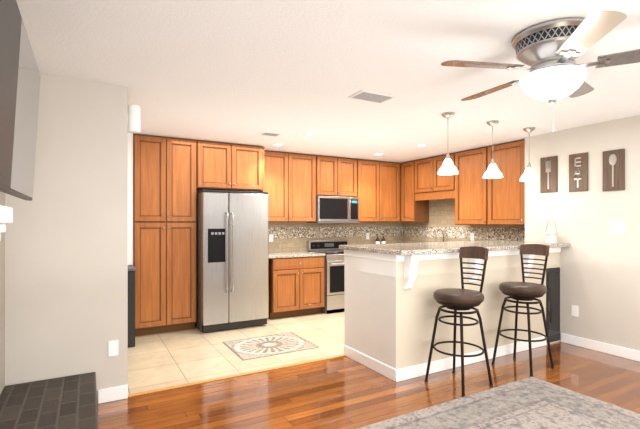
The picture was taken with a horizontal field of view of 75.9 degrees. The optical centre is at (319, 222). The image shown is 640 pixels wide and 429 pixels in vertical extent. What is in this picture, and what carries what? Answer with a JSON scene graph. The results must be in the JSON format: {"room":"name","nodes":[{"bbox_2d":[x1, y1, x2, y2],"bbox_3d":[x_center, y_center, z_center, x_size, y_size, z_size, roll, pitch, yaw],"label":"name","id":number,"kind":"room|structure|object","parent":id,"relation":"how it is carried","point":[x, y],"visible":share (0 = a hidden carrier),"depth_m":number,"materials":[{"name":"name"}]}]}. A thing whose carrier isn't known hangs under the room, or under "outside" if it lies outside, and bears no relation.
{"room":"kitchen","nodes":[
{"label":"kitchen","id":0,"kind":"room"},
{"bbox_2d":[0,191,4,394],"bbox_3d":[-0.522,0.150,-0.215,0.120,2.440,6.940,0,0,-29],"label":"wall","id":1,"kind":"structure","parent":0,"point":[2,306],"depth_m":2.75,"materials":[{"name":"beige paint"}]},
{"bbox_2d":[0,0,40,200],"bbox_3d":[-1.341,-0.465,1.637,0.274,0.690,1.230,0,0,-29],"label":"screen","id":2,"kind":"object","parent":1,"relation":"attached to","point":[20,76],"visible":1,"depth_m":1.61,"materials":[{"name":"black plastic"}]},
{"bbox_2d":[5,74,127,403],"bbox_3d":[-2.518,0.150,4.096,0.890,2.440,2.530,0,0,-29],"label":"wall","id":3,"kind":"structure","parent":0,"point":[66,273],"depth_m":3.03,"materials":[{"name":"beige paint"}]},
{"bbox_2d":[98,385,127,403],"bbox_3d":[-1.594,1.317,3.157,0.205,0.105,0.014,0,0,-29],"label":"baseboard","id":4,"kind":"structure","parent":3,"relation":"attached to","point":[112,394],"depth_m":3.15,"materials":[{"name":"white wood"}]},
{"bbox_2d":[108,340,117,356],"bbox_3d":[-1.593,0.965,3.160,0.070,0.120,0.008,0,0,-29],"label":"outlet","id":5,"kind":"object","parent":3,"relation":"attached to","point":[112,347],"visible":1,"depth_m":3.16,"materials":[{"name":"white plastic"}]},
{"bbox_2d":[128,104,139,132],"bbox_3d":[-1.521,-0.850,3.345,0.104,0.210,0.098,0,0,-29],"label":"speaker","id":6,"kind":"object","parent":3,"relation":"attached to","point":[133,118],"visible":0.92,"depth_m":3.30,"materials":[{"name":"white plastic"}]},
{"bbox_2d":[128,133,132,264],"bbox_3d":[-2.463,0.150,5.103,0.197,2.440,0.589,0,0,-29],"label":"wall","id":7,"kind":"structure","parent":0,"point":[130,198],"depth_m":4.88,"materials":[{"name":"white paint"}]},
{"bbox_2d":[128,312,343,393],"bbox_3d":[0.037,1.400,5.559,5.000,0.060,2.500,0,0,-29],"label":"floor","id":8,"kind":"structure","parent":0,"point":[166,359],"depth_m":4.34,"materials":[{"name":"tile"}]},
{"bbox_2d":[128,265,135,347],"bbox_3d":[-2.203,0.932,4.660,0.165,0.875,0.390,0,0,-29],"label":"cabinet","id":9,"kind":"object","parent":8,"relation":"on","point":[131,304],"visible":0.35,"depth_m":4.51,"materials":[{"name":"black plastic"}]},
{"bbox_2d":[133,134,196,335],"bbox_3d":[-2.038,0.156,5.307,0.740,2.428,0.649,0,0,-29],"label":"pantry cabinet","id":10,"kind":"object","parent":8,"relation":"on","point":[165,217],"visible":1,"depth_m":5.05,"materials":[{"name":"brown wood"}]},
{"bbox_2d":[195,189,268,331],"bbox_3d":[-1.252,0.469,5.584,0.864,1.763,0.926,0,0,-29],"label":"fridge","id":11,"kind":"object","parent":8,"relation":"on","point":[232,259],"visible":0.98,"depth_m":5.22,"materials":[{"name":"grey metal"}]},
{"bbox_2d":[268,256,324,318],"bbox_3d":[-0.446,0.934,6.225,0.855,0.872,0.619,0,0,-29],"label":"base cabinet","id":12,"kind":"object","parent":8,"relation":"on","point":[296,286],"visible":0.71,"depth_m":5.92,"materials":[{"name":"brown wood"}]},
{"bbox_2d":[307,240,347,313],"bbox_3d":[0.290,0.828,6.583,0.764,1.085,0.705,0,0,-29],"label":"range","id":13,"kind":"object","parent":8,"relation":"on","point":[334,277],"visible":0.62,"depth_m":6.24,"materials":[{"name":"grey metal"}]},
{"bbox_3d":[1.825,0.934,6.536,0.662,0.872,2.310,0,0,-30],"label":"base cabinet","id":14,"kind":"object","parent":8,"relation":"on","visible":0},
{"bbox_2d":[269,251,325,258],"bbox_3d":[-0.489,0.477,6.189,0.964,0.035,0.625,0,0,-30],"label":"countertop","id":15,"kind":"structure","parent":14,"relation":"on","point":[291,254],"depth_m":6.01,"materials":[{"name":"beige stone"}]},
{"bbox_2d":[375,234,385,243],"bbox_3d":[1.070,0.326,7.247,0.300,0.267,0.140,0,0,-29],"label":"soap dispensers","id":16,"kind":"object","parent":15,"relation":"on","point":[377,240],"visible":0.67,"depth_m":7.21,"materials":[{"name":"white ceramic"}]},
{"bbox_2d":[222,332,318,360],"bbox_3d":[-0.566,1.369,4.615,0.880,0.002,0.730,0,0,-29],"label":"rug","id":17,"kind":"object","parent":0,"point":[262,346],"depth_m":4.58,"materials":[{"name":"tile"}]},
{"bbox_2d":[197,191,402,252],"bbox_3d":[-0.547,0.150,6.591,5.000,2.440,0.128,0,0,-29],"label":"wall","id":18,"kind":"structure","parent":0,"point":[291,236],"depth_m":6.90,"materials":[{"name":"multicoloured tile"}]},
{"bbox_2d":[197,141,263,191],"bbox_3d":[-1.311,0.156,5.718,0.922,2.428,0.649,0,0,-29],"label":"upper cabinet","id":19,"kind":"object","parent":18,"relation":"attached to","point":[229,167],"visible":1,"depth_m":5.45,"materials":[{"name":"brown wood"}]},
{"bbox_2d":[269,234,272,241],"bbox_3d":[-0.761,0.233,6.392,0.070,0.115,0.006,0,0,-30],"label":"outlet","id":20,"kind":"object","parent":18,"relation":"attached to","point":[270,235],"depth_m":6.39,"materials":[{"name":"white plastic"}]},
{"bbox_2d":[264,151,315,221],"bbox_3d":[-0.550,-0.536,6.298,0.965,1.043,0.370,0,0,-29],"label":"upper cabinet","id":21,"kind":"object","parent":18,"relation":"attached to","point":[290,183],"visible":0.79,"depth_m":6.18,"materials":[{"name":"brown wood"}]},
{"bbox_2d":[316,155,356,196],"bbox_3d":[0.209,-0.744,6.728,0.774,0.628,0.370,0,0,-29],"label":"upper cabinet","id":22,"kind":"object","parent":18,"relation":"attached to","point":[336,176],"visible":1,"depth_m":6.58,"materials":[{"name":"brown wood"}]},
{"bbox_2d":[307,196,358,222],"bbox_3d":[0.223,-0.213,6.701,0.764,0.423,0.432,0,0,-29],"label":"microwave","id":23,"kind":"object","parent":22,"relation":"attached to","point":[334,209],"visible":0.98,"depth_m":6.54,"materials":[{"name":"grey metal"}]},
{"bbox_2d":[357,159,400,221],"bbox_3d":[0.948,-0.537,7.164,0.935,1.043,0.340,0,0,-29],"label":"upper cabinet","id":24,"kind":"object","parent":18,"relation":"attached to","point":[379,189],"depth_m":7.02,"materials":[{"name":"brown wood"}]},
{"bbox_2d":[16,0,639,162],"bbox_3d":[1.257,-1.085,2.245,6.800,0.030,9.470,0,0,-29],"label":"ceiling","id":25,"kind":"structure","parent":0,"point":[249,72],"depth_m":2.84,"materials":[{"name":"white paint"}]},
{"bbox_2d":[260,132,280,136],"bbox_3d":[-0.593,-1.065,4.927,0.220,0.009,0.160,0,0,-29],"label":"ceiling vent","id":26,"kind":"object","parent":25,"relation":"in","point":[270,134],"visible":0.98,"depth_m":4.91,"materials":[{"name":"white metal"}]},
{"bbox_2d":[304,132,315,134],"bbox_3d":[-0.122,-1.065,4.906,0.150,0.008,0.150,0,0,-29],"label":"recessed light","id":27,"kind":"object","parent":25,"relation":"in","point":[309,133],"visible":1,"depth_m":4.89,"materials":[{"name":"white"}]},
{"bbox_2d":[348,90,395,103],"bbox_3d":[0.442,-1.065,3.473,0.350,0.009,0.210,0,0,-29],"label":"ceiling vent","id":28,"kind":"object","parent":25,"relation":"in","point":[364,95],"visible":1,"depth_m":3.46,"materials":[{"name":"white metal"}]},
{"bbox_2d":[438,112,458,174],"bbox_3d":[1.250,-0.774,4.005,0.198,0.590,0.198,0,0,-29],"label":"pendant light","id":29,"kind":"object","parent":25,"relation":"hanging from","point":[448,167],"visible":1,"depth_m":3.96,"materials":[{"name":"white glass"}]},
{"bbox_2d":[483,120,502,178],"bbox_3d":[1.825,-0.774,4.330,0.198,0.590,0.198,0,0,-29],"label":"pendant light","id":30,"kind":"object","parent":25,"relation":"hanging from","point":[492,171],"visible":1,"depth_m":4.29,"materials":[{"name":"white glass"}]},
{"bbox_2d":[519,127,538,180],"bbox_3d":[2.364,-0.774,4.635,0.198,0.590,0.198,0,0,-29],"label":"pendant light","id":31,"kind":"object","parent":25,"relation":"hanging from","point":[529,174],"visible":1,"depth_m":4.59,"materials":[{"name":"white glass"}]},
{"bbox_2d":[441,9,639,131],"bbox_3d":[1.310,-0.794,2.377,1.263,0.549,1.230,0,0,-29],"label":"ceiling fan","id":32,"kind":"object","parent":25,"relation":"hanging from","point":[549,52],"visible":1,"depth_m":2.21,"materials":[{"name":"grey metal"}]},
{"bbox_2d":[97,342,639,428],"bbox_3d":[1.873,1.400,1.157,6.800,0.060,6.970,0,0,-29],"label":"floor","id":33,"kind":"structure","parent":0,"point":[344,392],"depth_m":3.31,"materials":[{"name":"brown wood"}]},
{"bbox_2d":[0,372,98,428],"bbox_3d":[-0.767,1.245,0.901,0.548,0.250,4.724,0,0,-29],"label":"hearth slab","id":34,"kind":"object","parent":33,"relation":"on","point":[68,402],"visible":0.92,"depth_m":2.53,"materials":[{"name":"tile"}]},
{"bbox_2d":[128,354,345,396],"bbox_3d":[-0.628,1.365,3.738,2.048,0.009,0.045,0,0,-29],"label":"threshold strip","id":35,"kind":"object","parent":33,"relation":"on","point":[215,379],"depth_m":3.63,"materials":[{"name":"brown wood"}]},
{"bbox_2d":[344,247,560,381],"bbox_3d":[1.535,0.821,4.450,2.442,1.098,0.925,0,0,-29],"label":"kitchen peninsula","id":36,"kind":"structure","parent":33,"relation":"on","point":[391,305],"depth_m":3.90,"materials":[{"name":"paint"}]},
{"bbox_2d":[339,240,569,254],"bbox_3d":[1.512,0.250,4.452,2.477,0.040,0.980,0,0,-29],"label":"countertop","id":37,"kind":"structure","parent":36,"relation":"on","point":[425,248],"depth_m":4.08,"materials":[{"name":"stone"}]},
{"bbox_2d":[545,219,556,242],"bbox_3d":[2.664,0.092,4.724,0.124,0.274,0.128,0,0,-29],"label":"decorative lantern","id":38,"kind":"object","parent":37,"relation":"on","point":[551,236],"visible":1,"depth_m":4.69,"materials":[{"name":"white"}]},
{"bbox_2d":[424,246,492,396],"bbox_3d":[1.207,0.789,3.514,0.486,1.162,0.414,0,0,-36],"label":"bar stool","id":39,"kind":"object","parent":33,"relation":"on","point":[459,299],"visible":1,"depth_m":3.45,"materials":[{"name":"brown leather"}]},
{"bbox_2d":[357,376,639,428],"bbox_3d":[1.398,1.364,1.561,2.870,0.012,3.140,0,0,-29],"label":"rug","id":40,"kind":"object","parent":33,"relation":"on","point":[531,402],"visible":1,"depth_m":2.94,"materials":[{"name":"grey fabric"}]},
{"bbox_2d":[491,244,553,376],"bbox_3d":[1.962,0.789,3.935,0.486,1.162,0.414,0,0,-36],"label":"bar stool","id":41,"kind":"object","parent":33,"relation":"on","point":[523,291],"visible":1,"depth_m":3.88,"materials":[{"name":"brown leather"}]},
{"bbox_2d":[435,229,443,241],"bbox_3d":[1.834,0.275,6.587,0.480,0.368,0.760,0,0,-29],"label":"sink faucet","id":42,"kind":"object","parent":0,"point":[436,234],"visible":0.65,"depth_m":6.62,"materials":[{"name":"silver metal"}]},
{"bbox_2d":[403,198,524,242],"bbox_3d":[2.278,0.150,6.545,0.128,2.440,2.750,0,0,-29],"label":"wall","id":43,"kind":"structure","parent":0,"point":[442,214],"depth_m":6.72,"materials":[{"name":"beige tile"}]},
{"bbox_2d":[401,160,432,221],"bbox_3d":[1.672,-0.536,7.133,0.340,1.043,0.410,0,0,-29],"label":"upper cabinet","id":44,"kind":"object","parent":43,"relation":"attached to","point":[414,208],"depth_m":7.04,"materials":[{"name":"brown wood"}]},
{"bbox_2d":[417,153,452,195],"bbox_3d":[1.953,-0.776,6.637,0.340,0.563,0.870,0,0,-29],"label":"upper cabinet","id":45,"kind":"object","parent":43,"relation":"attached to","point":[429,183],"depth_m":6.56,"materials":[{"name":"brown wood"}]},
{"bbox_2d":[453,148,480,224],"bbox_3d":[2.328,-0.514,5.974,0.340,1.088,0.650,0,0,-29],"label":"upper cabinet","id":46,"kind":"object","parent":43,"relation":"attached to","point":[476,195],"depth_m":5.97,"materials":[{"name":"brown wood"}]},
{"bbox_2d":[470,233,473,240],"bbox_3d":[2.341,0.212,6.299,0.006,0.115,0.070,0,0,-30],"label":"outlet","id":47,"kind":"object","parent":43,"relation":"attached to","point":[471,234],"depth_m":6.29,"materials":[{"name":"white plastic"}]},
{"bbox_2d":[481,140,524,224],"bbox_3d":[2.578,-0.514,5.532,0.340,1.088,0.650,0,0,-29],"label":"upper cabinet","id":48,"kind":"object","parent":43,"relation":"attached to","point":[502,199],"depth_m":5.44,"materials":[{"name":"brown wood"}]},
{"bbox_2d":[525,115,639,350],"bbox_3d":[4.357,0.150,2.350,0.400,2.440,6.600,0,0,-29],"label":"wall","id":49,"kind":"structure","parent":0,"point":[599,275],"depth_m":4.42,"materials":[{"name":"beige paint"}]},
{"bbox_2d":[540,156,557,192],"bbox_3d":[2.702,-0.570,4.843,0.025,0.420,0.200,0,0,-29],"label":"wall art","id":50,"kind":"object","parent":49,"relation":"attached to","point":[548,174],"visible":1,"depth_m":4.83,"materials":[{"name":"brown wood"}]},
{"bbox_2d":[571,305,577,316],"bbox_3d":[2.854,0.985,4.593,0.006,0.120,0.075,0,0,-29],"label":"outlet","id":51,"kind":"object","parent":49,"relation":"attached to","point":[574,310],"visible":1,"depth_m":4.59,"materials":[{"name":"white plastic"}]},
{"bbox_2d":[569,152,587,191],"bbox_3d":[2.865,-0.560,4.551,0.028,0.420,0.200,0,0,-29],"label":"eat sign","id":52,"kind":"object","parent":49,"relation":"attached to","point":[578,172],"visible":1,"depth_m":4.54,"materials":[{"name":"brown wood"}]},
{"bbox_2d":[561,333,639,361],"bbox_3d":[4.290,1.317,2.050,0.014,0.105,6.144,0,0,-29],"label":"baseboard","id":53,"kind":"structure","parent":49,"relation":"attached to","point":[623,352],"depth_m":4.34,"materials":[{"name":"white"}]},
{"bbox_2d":[603,149,624,190],"bbox_3d":[3.038,-0.545,4.247,0.028,0.420,0.200,0,0,-29],"label":"wall plaque","id":54,"kind":"object","parent":49,"relation":"attached to","point":[613,170],"visible":1,"depth_m":4.23,"materials":[{"name":"brown wood"}]},
{"bbox_2d":[610,222,624,233],"bbox_3d":[3.062,0.050,4.223,0.009,0.120,0.135,0,0,-29],"label":"switch plate","id":55,"kind":"object","parent":49,"relation":"attached to","point":[617,227],"visible":1,"depth_m":4.22,"materials":[{"name":"white plastic"}]},
{"bbox_3d":[-0.576,0.150,0.191,0.184,2.440,2.900,0,0,-30],"label":"wall","id":56,"kind":"structure","parent":0,"visible":0},
{"bbox_2d":[0,205,12,240],"bbox_3d":[-0.746,0.024,0.744,0.060,0.168,1.902,0,0,-29],"label":"mantel shelf","id":57,"kind":"object","parent":56,"relation":"attached to","point":[6,214],"visible":1,"depth_m":1.48,"materials":[{"name":"white"}]}
]}

